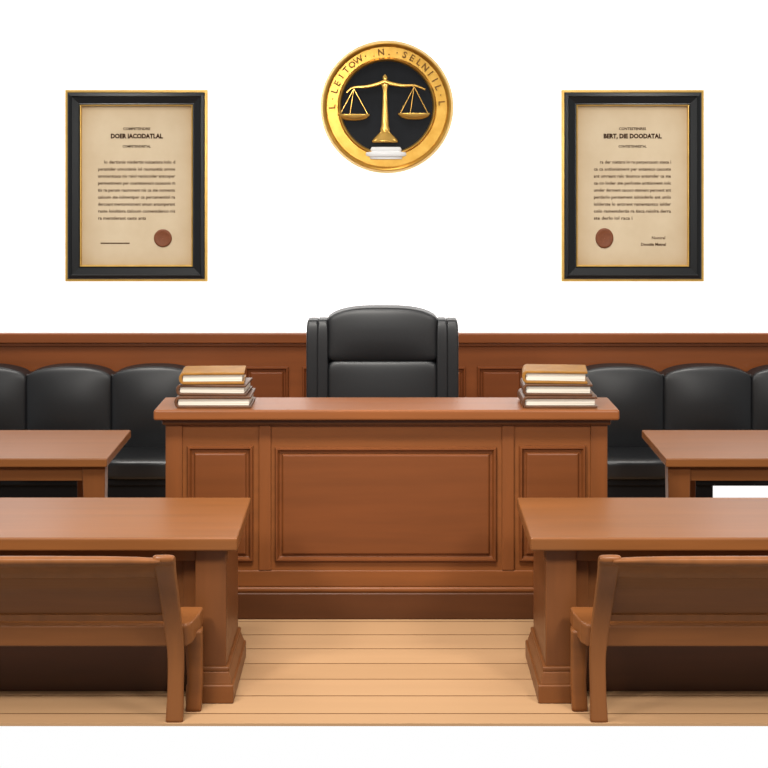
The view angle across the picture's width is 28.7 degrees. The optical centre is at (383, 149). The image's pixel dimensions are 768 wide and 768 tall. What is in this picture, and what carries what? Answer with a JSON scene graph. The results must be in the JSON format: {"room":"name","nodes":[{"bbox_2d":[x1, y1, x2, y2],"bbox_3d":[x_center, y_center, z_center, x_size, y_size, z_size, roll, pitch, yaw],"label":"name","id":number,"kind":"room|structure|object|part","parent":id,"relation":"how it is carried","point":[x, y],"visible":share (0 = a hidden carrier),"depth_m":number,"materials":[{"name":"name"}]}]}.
{"room":"courtroom","nodes":[
{"label":"courtroom","id":0,"kind":"room"},
{"bbox_2d":[0,0,767,331],"bbox_3d":[0.000,0.500,11.100,7.000,4.200,0.100,0,0,0],"label":"wall","id":1,"kind":"structure","parent":0,"point":[298,231],"depth_m":11.05,"materials":[{"name":"white paint"}]},
{"bbox_2d":[65,90,207,280],"bbox_3d":[-1.820,0.262,11.025,1.046,1.408,0.050,0,0,0],"label":"framed certificate","id":2,"kind":"object","parent":1,"relation":"attached to","point":[136,161],"visible":1,"depth_m":11.04,"materials":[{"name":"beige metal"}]},
{"bbox_2d":[245,366,288,396],"bbox_3d":[-0.860,1.934,10.994,0.320,0.692,0.022,0,0,0],"label":"panel","id":3,"kind":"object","parent":1,"relation":"attached to","point":[268,381],"depth_m":10.99,"materials":[{"name":"brown wood"}]},
{"bbox_2d":[302,366,305,396],"bbox_3d":[-0.310,1.934,10.994,0.580,0.692,0.022,0,0,0],"label":"trim","id":4,"kind":"structure","parent":1,"relation":"attached to","point":[303,367],"depth_m":10.99,"materials":[{"name":"brown wood"}]},
{"bbox_2d":[0,347,767,396],"bbox_3d":[0.000,1.917,11.027,7.000,0.965,0.045,0,0,0],"label":"wall paneling","id":5,"kind":"structure","parent":1,"relation":"attached to","point":[30,358],"depth_m":11.01,"materials":[{"name":"brown wood"}]},
{"bbox_2d":[0,332,767,342],"bbox_3d":[0.000,1.379,11.008,7.000,0.073,0.085,0,0,0],"label":"trim","id":6,"kind":"structure","parent":1,"relation":"attached to","point":[5,337],"depth_m":10.96,"materials":[{"name":"brown wood"}]},
{"bbox_2d":[0,343,767,346],"bbox_3d":[0.000,1.427,11.018,7.000,0.026,0.065,0,0,0],"label":"trim","id":7,"kind":"structure","parent":1,"relation":"attached to","point":[1,344],"depth_m":10.98,"materials":[{"name":"brown wood"}]},
{"bbox_2d":[321,40,452,172],"bbox_3d":[0.022,-0.317,11.004,0.976,0.976,0.087,0,0,0],"label":"emblem","id":8,"kind":"object","parent":1,"relation":"attached to","point":[387,105],"depth_m":11.01,"materials":[{"name":"gold metal"}]},
{"bbox_2d":[459,366,465,396],"bbox_3d":[0.310,1.934,10.994,0.580,0.692,0.022,0,0,0],"label":"trim","id":9,"kind":"structure","parent":1,"relation":"attached to","point":[462,369],"depth_m":10.99,"materials":[{"name":"brown wood"}]},
{"bbox_2d":[477,366,522,396],"bbox_3d":[0.860,1.934,10.994,0.350,0.692,0.022,0,0,0],"label":"panel","id":10,"kind":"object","parent":1,"relation":"attached to","point":[492,381],"depth_m":10.99,"materials":[{"name":"brown wood"}]},
{"bbox_2d":[561,90,703,280],"bbox_3d":[1.828,0.262,11.025,1.046,1.408,0.050,0,0,0],"label":"framed certificate","id":11,"kind":"object","parent":1,"relation":"attached to","point":[632,161],"visible":1,"depth_m":11.04,"materials":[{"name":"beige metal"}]},
{"bbox_2d":[713,486,767,497],"bbox_3d":[0.000,2.500,11.035,7.000,0.200,0.030,0,0,0],"label":"baseboard","id":12,"kind":"structure","parent":1,"relation":"attached to","point":[718,491],"depth_m":11.02,"materials":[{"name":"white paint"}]},
{"bbox_2d":[0,619,767,725],"bbox_3d":[0.000,2.606,8.975,7.000,0.012,4.350,0,0,0],"label":"floor","id":13,"kind":"structure","parent":0,"point":[296,672],"depth_m":7.20,"materials":[{"name":"brown wood"}]},
{"bbox_2d":[0,430,130,497],"bbox_3d":[-2.363,2.205,9.250,1.475,0.790,0.900,0,0,0],"label":"side table","id":14,"kind":"object","parent":13,"relation":"on","point":[84,457],"visible":0.71,"depth_m":8.92,"materials":[{"name":"brown wood"}]},
{"bbox_3d":[-1.887,2.231,9.570,0.135,0.739,0.100,0,0,0],"label":"leg","id":15,"kind":"part","parent":14,"relation":"part of","materials":[{"name":"brown wood"}]},
{"bbox_3d":[-1.712,2.231,8.900,0.135,0.739,0.100,0,0,0],"label":"leg","id":16,"kind":"part","parent":14,"relation":"part of","materials":[{"name":"brown wood"}]},
{"bbox_2d":[0,363,184,497],"bbox_3d":[-2.260,2.076,10.629,1.839,1.047,0.658,0,0,0],"label":"sofa","id":17,"kind":"object","parent":13,"relation":"on","point":[63,396],"visible":0.37,"depth_m":10.71,"materials":[{"name":"black leather"}]},
{"bbox_2d":[0,363,29,429],"bbox_3d":[-2.870,1.856,10.823,0.618,0.607,0.263,0,0,0],"label":"cushion","id":18,"kind":"object","parent":17,"relation":"on","point":[14,380],"depth_m":10.73,"materials":[{"name":"black leather"}]},
{"bbox_2d":[26,363,113,429],"bbox_3d":[-2.260,1.856,10.823,0.619,0.607,0.263,0,0,0],"label":"cushion","id":19,"kind":"object","parent":17,"relation":"on","point":[63,396],"depth_m":10.72,"materials":[{"name":"black leather"}]},
{"bbox_3d":[-2.260,2.283,10.630,1.811,0.065,0.600,0,0,0],"label":"seat frame","id":20,"kind":"part","parent":17,"relation":"part of","materials":[{"name":"black"}]},
{"bbox_2d":[108,447,165,479],"bbox_3d":[-1.649,2.203,10.550,0.612,0.155,0.500,0,0,0],"label":"seat cushion","id":21,"kind":"object","parent":17,"relation":"on","point":[130,463],"depth_m":10.31,"materials":[{"name":"black leather"}]},
{"bbox_2d":[111,363,184,446],"bbox_3d":[-1.649,1.856,10.823,0.618,0.607,0.263,0,0,0],"label":"cushion","id":22,"kind":"object","parent":17,"relation":"on","point":[137,390],"depth_m":10.71,"materials":[{"name":"black leather"}]},
{"bbox_2d":[0,555,202,722],"bbox_3d":[-1.753,2.183,6.766,1.824,0.833,0.498,0,0,0],"label":"pew","id":23,"kind":"object","parent":13,"relation":"on","point":[45,600],"visible":1,"depth_m":6.81,"materials":[{"name":"brown wood"}]},
{"bbox_3d":[-1.759,1.837,6.601,1.572,0.134,0.169,0,0,0],"label":"rail","id":24,"kind":"part","parent":23,"relation":"part of","materials":[{"name":"brown wood"}]},
{"bbox_3d":[-1.758,1.991,6.750,1.565,0.274,0.211,0,0,0],"label":"backrest","id":25,"kind":"part","parent":23,"relation":"part of","materials":[{"name":"brown wood"}]},
{"bbox_3d":[-1.758,2.125,6.840,1.545,0.045,0.042,0,0,0],"label":"rail","id":26,"kind":"part","parent":23,"relation":"part of","materials":[{"name":"brown wood"}]},
{"bbox_3d":[-1.751,2.204,6.939,1.811,0.138,0.153,0,0,0],"label":"seat","id":27,"kind":"part","parent":23,"relation":"part of","materials":[{"name":"brown wood"}]},
{"bbox_3d":[-0.963,2.183,6.693,0.106,0.833,0.333,0,0,0],"label":"leg","id":28,"kind":"part","parent":23,"relation":"part of","materials":[{"name":"brown wood"}]},
{"bbox_3d":[-0.886,2.408,6.959,0.090,0.385,0.077,0,0,0],"label":"leg","id":29,"kind":"part","parent":23,"relation":"part of","materials":[{"name":"brown wood"}]},
{"bbox_2d":[0,498,250,703],"bbox_3d":[-1.792,2.205,7.410,2.216,0.790,0.820,0,0,0],"label":"table","id":30,"kind":"object","parent":13,"relation":"on","point":[203,535],"visible":0.7,"depth_m":7.21,"materials":[{"name":"brown wood"}]},
{"bbox_3d":[-1.791,2.420,7.218,1.798,0.360,0.025,0,0,0],"label":"panel","id":31,"kind":"part","parent":30,"relation":"part of","materials":[{"name":"brown wood"}]},
{"bbox_3d":[-1.791,2.056,7.213,1.798,0.368,0.025,0,0,0],"label":"modesty panel","id":32,"kind":"part","parent":30,"relation":"part of","materials":[{"name":"brown wood"}]},
{"bbox_2d":[306,305,458,396],"bbox_3d":[-0.010,1.804,9.460,0.976,1.592,0.720,0,0,0],"label":"chair","id":33,"kind":"object","parent":13,"relation":"on","point":[362,350],"visible":0.34,"depth_m":9.57,"materials":[{"name":"black leather"}]},
{"bbox_2d":[317,317,328,396],"bbox_3d":[-0.392,1.582,9.672,0.073,0.996,0.215,0,0,0],"label":"armrest","id":34,"kind":"object","parent":33,"relation":"on","point":[322,322],"depth_m":9.57,"materials":[{"name":"black leather"}]},
{"bbox_3d":[-0.010,1.714,9.670,0.708,0.732,0.219,0,0,0],"label":"backrest","id":35,"kind":"part","parent":33,"relation":"part of","materials":[{"name":"black leather"}]},
{"bbox_2d":[436,317,447,396],"bbox_3d":[0.371,1.582,9.672,0.073,0.996,0.215,0,0,0],"label":"armrest","id":36,"kind":"object","parent":33,"relation":"on","point":[441,322],"depth_m":9.57,"materials":[{"name":"black leather"}]},
{"bbox_2d":[154,397,618,618],"bbox_3d":[0.014,2.015,8.465,2.566,1.170,0.430,0,0,0],"label":"bench","id":37,"kind":"object","parent":13,"relation":"on","point":[362,507],"visible":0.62,"depth_m":8.34,"materials":[{"name":"brown wood"}]},
{"bbox_2d":[174,388,255,407],"bbox_3d":[-0.949,1.397,8.450,0.426,0.066,0.300,0,0,0],"label":"book","id":38,"kind":"object","parent":37,"relation":"on","point":[247,401],"visible":0.77,"depth_m":8.31,"materials":[{"name":"beige paper"}]},
{"bbox_2d":[176,378,252,395],"bbox_3d":[-0.953,1.332,8.450,0.391,0.062,0.280,0,0,3],"label":"book","id":39,"kind":"object","parent":38,"relation":"on","point":[244,389],"visible":0.79,"depth_m":8.32,"materials":[{"name":"beige paper"}]},
{"bbox_2d":[179,366,245,384],"bbox_3d":[-0.963,1.267,8.450,0.361,0.066,0.270,0,0,-3],"label":"book","id":40,"kind":"object","parent":39,"relation":"on","point":[190,375],"visible":1,"depth_m":8.33,"materials":[{"name":"orange paper"}]},
{"bbox_3d":[-0.911,1.966,8.339,0.366,0.643,0.022,0,0,0],"label":"panel","id":41,"kind":"part","parent":37,"relation":"part of","materials":[{"name":"brown wood"}]},
{"bbox_3d":[0.014,2.442,8.489,2.490,0.029,0.333,0,0,0],"label":"plinth moulding","id":42,"kind":"part","parent":37,"relation":"part of","materials":[{"name":"brown wood"}]},
{"bbox_3d":[0.010,1.970,8.339,1.232,0.636,0.022,0,0,0],"label":"panel","id":43,"kind":"part","parent":37,"relation":"part of","materials":[{"name":"brown wood"}]},
{"bbox_3d":[0.014,2.383,8.492,2.470,0.090,0.307,0,0,0],"label":"rail","id":44,"kind":"part","parent":37,"relation":"part of","materials":[{"name":"brown wood"}]},
{"bbox_3d":[0.014,1.506,8.485,2.490,0.039,0.360,0,0,0],"label":"moulding","id":45,"kind":"part","parent":37,"relation":"part of","materials":[{"name":"brown wood"}]},
{"bbox_3d":[0.937,1.966,8.339,0.370,0.643,0.022,0,0,0],"label":"panel","id":46,"kind":"part","parent":37,"relation":"part of","materials":[{"name":"brown wood"}]},
{"bbox_2d":[517,388,596,407],"bbox_3d":[0.972,1.397,8.450,0.418,0.066,0.300,0,0,0],"label":"book","id":47,"kind":"object","parent":37,"relation":"on","point":[527,401],"visible":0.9,"depth_m":8.31,"materials":[{"name":"beige paper"}]},
{"bbox_2d":[520,377,592,395],"bbox_3d":[0.967,1.330,8.450,0.388,0.066,0.280,0,0,2],"label":"book","id":48,"kind":"object","parent":47,"relation":"on","point":[529,389],"visible":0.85,"depth_m":8.32,"materials":[{"name":"beige paper"}]},
{"bbox_2d":[522,364,587,383],"bbox_3d":[0.959,1.261,8.450,0.361,0.070,0.270,0,0,5],"label":"book","id":49,"kind":"object","parent":48,"relation":"on","point":[531,373],"visible":1,"depth_m":8.33,"materials":[{"name":"orange paper"}]},
{"bbox_2d":[517,498,767,703],"bbox_3d":[1.792,2.205,7.410,2.216,0.790,0.820,0,0,0],"label":"table","id":50,"kind":"object","parent":13,"relation":"on","point":[567,537],"visible":0.72,"depth_m":7.21,"materials":[{"name":"brown wood"}]},
{"bbox_3d":[1.800,2.056,7.213,1.780,0.368,0.025,0,0,0],"label":"modesty panel","id":51,"kind":"part","parent":50,"relation":"part of","materials":[{"name":"brown wood"}]},
{"bbox_3d":[1.800,2.420,7.218,1.780,0.360,0.025,0,0,0],"label":"panel","id":52,"kind":"part","parent":50,"relation":"part of","materials":[{"name":"brown wood"}]},
{"bbox_2d":[570,555,767,722],"bbox_3d":[1.778,2.183,6.766,1.824,0.833,0.498,0,0,0],"label":"pew","id":53,"kind":"object","parent":13,"relation":"on","point":[651,600],"visible":1,"depth_m":6.81,"materials":[{"name":"brown wood"}]},
{"bbox_3d":[0.911,2.408,6.959,0.090,0.385,0.077,0,0,0],"label":"leg","id":54,"kind":"part","parent":53,"relation":"part of","materials":[{"name":"brown wood"}]},
{"bbox_3d":[0.988,2.183,6.693,0.106,0.833,0.333,0,0,0],"label":"leg","id":55,"kind":"part","parent":53,"relation":"part of","materials":[{"name":"brown wood"}]},
{"bbox_3d":[1.776,2.204,6.939,1.811,0.138,0.153,0,0,0],"label":"seat","id":56,"kind":"part","parent":53,"relation":"part of","materials":[{"name":"brown wood"}]},
{"bbox_3d":[1.782,2.125,6.840,1.545,0.045,0.042,0,0,0],"label":"rail","id":57,"kind":"part","parent":53,"relation":"part of","materials":[{"name":"brown wood"}]},
{"bbox_3d":[1.782,1.991,6.750,1.565,0.274,0.211,0,0,0],"label":"backrest","id":58,"kind":"part","parent":53,"relation":"part of","materials":[{"name":"brown wood"}]},
{"bbox_3d":[1.784,1.837,6.601,1.572,0.134,0.169,0,0,0],"label":"rail","id":59,"kind":"part","parent":53,"relation":"part of","materials":[{"name":"brown wood"}]},
{"bbox_2d":[585,363,767,497],"bbox_3d":[2.319,2.076,10.629,1.902,1.047,0.658,0,0,0],"label":"sofa","id":60,"kind":"object","parent":13,"relation":"on","point":[691,396],"visible":0.37,"depth_m":10.71,"materials":[{"name":"black leather"}]},
{"bbox_2d":[585,363,663,446],"bbox_3d":[1.689,1.856,10.823,0.642,0.607,0.263,0,0,0],"label":"cushion","id":61,"kind":"object","parent":60,"relation":"on","point":[637,391],"depth_m":10.71,"materials":[{"name":"black leather"}]},
{"bbox_2d":[607,447,664,479],"bbox_3d":[1.689,2.203,10.550,0.636,0.155,0.500,0,0,0],"label":"seat cushion","id":62,"kind":"object","parent":60,"relation":"on","point":[623,463],"depth_m":10.31,"materials":[{"name":"black leather"}]},
{"bbox_3d":[2.319,2.283,10.630,1.874,0.065,0.600,0,0,0],"label":"seat frame","id":63,"kind":"part","parent":60,"relation":"part of","materials":[{"name":"black"}]},
{"bbox_2d":[661,363,751,429],"bbox_3d":[2.321,1.856,10.823,0.638,0.607,0.263,0,0,0],"label":"cushion","id":64,"kind":"object","parent":60,"relation":"on","point":[694,396],"depth_m":10.72,"materials":[{"name":"black leather"}]},
{"bbox_2d":[748,364,767,429],"bbox_3d":[2.951,1.856,10.823,0.638,0.607,0.263,0,0,0],"label":"cushion","id":65,"kind":"object","parent":60,"relation":"on","point":[757,376],"depth_m":10.73,"materials":[{"name":"black leather"}]},
{"bbox_2d":[642,430,767,497],"bbox_3d":[2.393,2.205,9.250,1.475,0.790,0.900,0,0,0],"label":"side table","id":66,"kind":"object","parent":13,"relation":"on","point":[688,457],"visible":0.72,"depth_m":8.92,"materials":[{"name":"brown wood"}]},
{"bbox_3d":[1.742,2.231,8.900,0.135,0.739,0.100,0,0,0],"label":"leg","id":67,"kind":"part","parent":66,"relation":"part of","materials":[{"name":"brown wood"}]},
{"bbox_3d":[1.917,2.231,9.570,0.135,0.739,0.100,0,0,0],"label":"leg","id":68,"kind":"part","parent":66,"relation":"part of","materials":[{"name":"brown wood"}]}
]}

